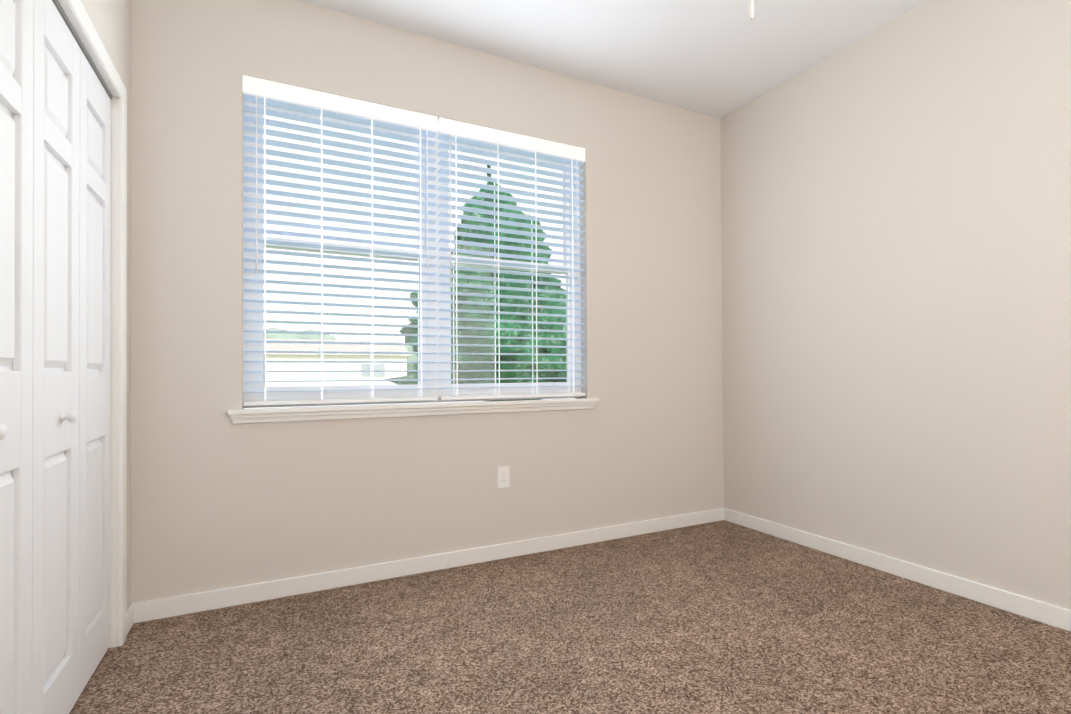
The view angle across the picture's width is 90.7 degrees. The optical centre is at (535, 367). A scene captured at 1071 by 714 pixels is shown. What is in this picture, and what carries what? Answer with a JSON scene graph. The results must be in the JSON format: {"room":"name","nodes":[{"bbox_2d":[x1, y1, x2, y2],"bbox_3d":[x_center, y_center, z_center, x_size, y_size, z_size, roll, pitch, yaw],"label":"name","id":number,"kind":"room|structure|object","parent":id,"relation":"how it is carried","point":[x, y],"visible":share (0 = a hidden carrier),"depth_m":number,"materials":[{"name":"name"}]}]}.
{"room":"empty bedroom","nodes":[
{"label":"empty bedroom","id":0,"kind":"room"},
{"bbox_2d":[81,0,130,610],"bbox_3d":[-0.941,-0.351,0.597,0.120,2.740,3.440,0,-1,-26],"label":"wall","id":1,"kind":"structure","parent":0,"point":[110,20],"depth_m":2.10,"materials":[{"name":"white paint"}]},
{"bbox_2d":[0,0,32,713],"bbox_3d":[-1.180,0.003,1.165,0.072,2.021,0.353,0,-1,-26],"label":"closet door","id":2,"kind":"structure","parent":1,"relation":"in","point":[16,172],"depth_m":1.25,"materials":[{"name":"white wood"}]},
{"bbox_2d":[32,0,79,713],"bbox_3d":[-1.339,0.007,1.485,0.072,2.021,0.353,0,-1,-26],"label":"closet door","id":3,"kind":"structure","parent":1,"relation":"in","point":[55,402],"depth_m":1.47,"materials":[{"name":"white wood"}]},
{"bbox_2d":[52,0,126,647],"bbox_3d":[-1.294,-0.008,1.308,0.120,2.070,1.468,0,-1,-26],"label":"door frame","id":4,"kind":"structure","parent":1,"relation":"attached to","point":[72,24],"depth_m":1.97,"materials":[{"name":"white wood"}]},
{"bbox_2d":[79,49,110,695],"bbox_3d":[-1.513,0.011,1.797,0.038,2.021,0.353,0,-1,-26],"label":"closet door","id":5,"kind":"structure","parent":1,"relation":"in","point":[94,363],"depth_m":1.79,"materials":[{"name":"white wood"}]},
{"bbox_2d":[131,0,723,602],"bbox_3d":[-0.221,-0.334,2.958,3.570,2.740,0.150,0,-1,-26],"label":"wall","id":6,"kind":"structure","parent":0,"point":[219,500],"depth_m":2.61,"materials":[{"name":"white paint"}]},
{"bbox_2d":[243,94,580,407],"bbox_3d":[-0.544,-0.561,2.834,1.789,1.485,0.070,0,-1,-26],"label":"window","id":7,"kind":"structure","parent":6,"relation":"in","point":[311,395],"depth_m":2.78,"materials":[{"name":"white plastic"}]},
{"bbox_2d":[242,75,437,405],"bbox_3d":[-0.914,-0.567,2.569,0.887,1.472,0.063,0,-1,-26],"label":"window blind","id":8,"kind":"object","parent":7,"relation":"attached to","point":[289,94],"visible":1,"depth_m":2.54,"materials":[{"name":"white plastic"}]},
{"bbox_2d":[437,117,585,399],"bbox_3d":[-0.109,-0.568,2.969,0.887,1.472,0.063,0,-1,-26],"label":"window blind","id":9,"kind":"object","parent":7,"relation":"attached to","point":[532,146],"visible":1,"depth_m":2.94,"materials":[{"name":"white plastic"}]},
{"bbox_2d":[227,398,598,423],"bbox_3d":[-0.498,0.211,2.744,1.899,0.062,0.115,0,-1,-26],"label":"window sill","id":10,"kind":"structure","parent":6,"relation":"attached to","point":[261,415],"depth_m":2.61,"materials":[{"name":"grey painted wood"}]},
{"bbox_2d":[126,508,725,631],"bbox_3d":[-0.189,0.994,2.864,3.240,0.082,0.017,0,-1,-26],"label":"baseboard","id":11,"kind":"structure","parent":6,"relation":"attached to","point":[155,609],"depth_m":2.59,"materials":[{"name":"white wood"}]},
{"bbox_2d":[498,466,509,487],"bbox_3d":[-0.173,0.594,2.883,0.070,0.115,0.007,0,-1,-26],"label":"outlet","id":12,"kind":"object","parent":6,"relation":"attached to","point":[503,477],"visible":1,"depth_m":2.88,"materials":[{"name":"white plastic"}]},
{"bbox_2d":[69,520,1070,713],"bbox_3d":[0.250,1.067,1.171,4.320,0.100,3.740,0,-1,-26],"label":"floor","id":13,"kind":"structure","parent":0,"point":[722,617],"depth_m":1.96,"materials":[{"name":"carpet"}]},
{"bbox_2d":[298,0,927,118],"bbox_3d":[0.233,-1.798,1.197,4.320,0.150,3.740,0,-1,-26],"label":"ceiling","id":14,"kind":"structure","parent":0,"point":[719,59],"depth_m":2.72,"materials":[{"name":"white paint"}]},
{"bbox_2d":[749,0,753,19],"bbox_3d":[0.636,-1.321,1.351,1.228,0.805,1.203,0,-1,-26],"label":"pull chain","id":15,"kind":"object","parent":14,"relation":"hanging from","point":[751,9],"visible":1,"depth_m":1.39,"materials":[{"name":"white plastic"}]},
{"bbox_2d":[720,0,1070,609],"bbox_3d":[2.142,-0.357,2.045,0.150,2.740,3.590,0,-1,-26],"label":"wall","id":16,"kind":"structure","parent":0,"point":[896,257],"depth_m":2.53,"materials":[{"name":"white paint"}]},
{"bbox_2d":[726,508,1070,631],"bbox_3d":[2.042,0.973,2.062,0.017,0.082,3.440,0,-1,-26],"label":"baseboard","id":17,"kind":"structure","parent":16,"relation":"attached to","point":[1014,603],"depth_m":2.50,"materials":[{"name":"white wood"}]},
{"label":"outside","id":18,"kind":"structure","parent":0,"visible":0},
{"bbox_2d":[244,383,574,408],"bbox_3d":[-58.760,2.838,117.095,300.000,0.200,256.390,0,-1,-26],"label":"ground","id":19,"kind":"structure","parent":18,"point":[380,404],"depth_m":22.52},
{"bbox_2d":[264,338,411,386],"bbox_3d":[-19.671,-0.423,51.906,12.800,4.650,9.800,0,-1,-26],"label":"house","id":20,"kind":"structure","parent":19,"relation":"on","point":[274,376],"depth_m":48.11,"materials":[{"name":"white paint"}]},
{"bbox_2d":[264,328,417,382],"bbox_3d":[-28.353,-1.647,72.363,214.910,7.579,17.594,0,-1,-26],"label":"tree","id":21,"kind":"object","parent":19,"relation":"on","point":[305,336],"depth_m":68.59,"materials":[{"name":"green plant"}]},
{"bbox_2d":[389,165,566,400],"bbox_3d":[-0.719,-1.633,12.442,4.771,6.118,5.666,0,-1,-26],"label":"tree","id":22,"kind":"object","parent":19,"relation":"on","point":[504,374],"depth_m":10.79,"materials":[{"name":"green plant"}]}
]}

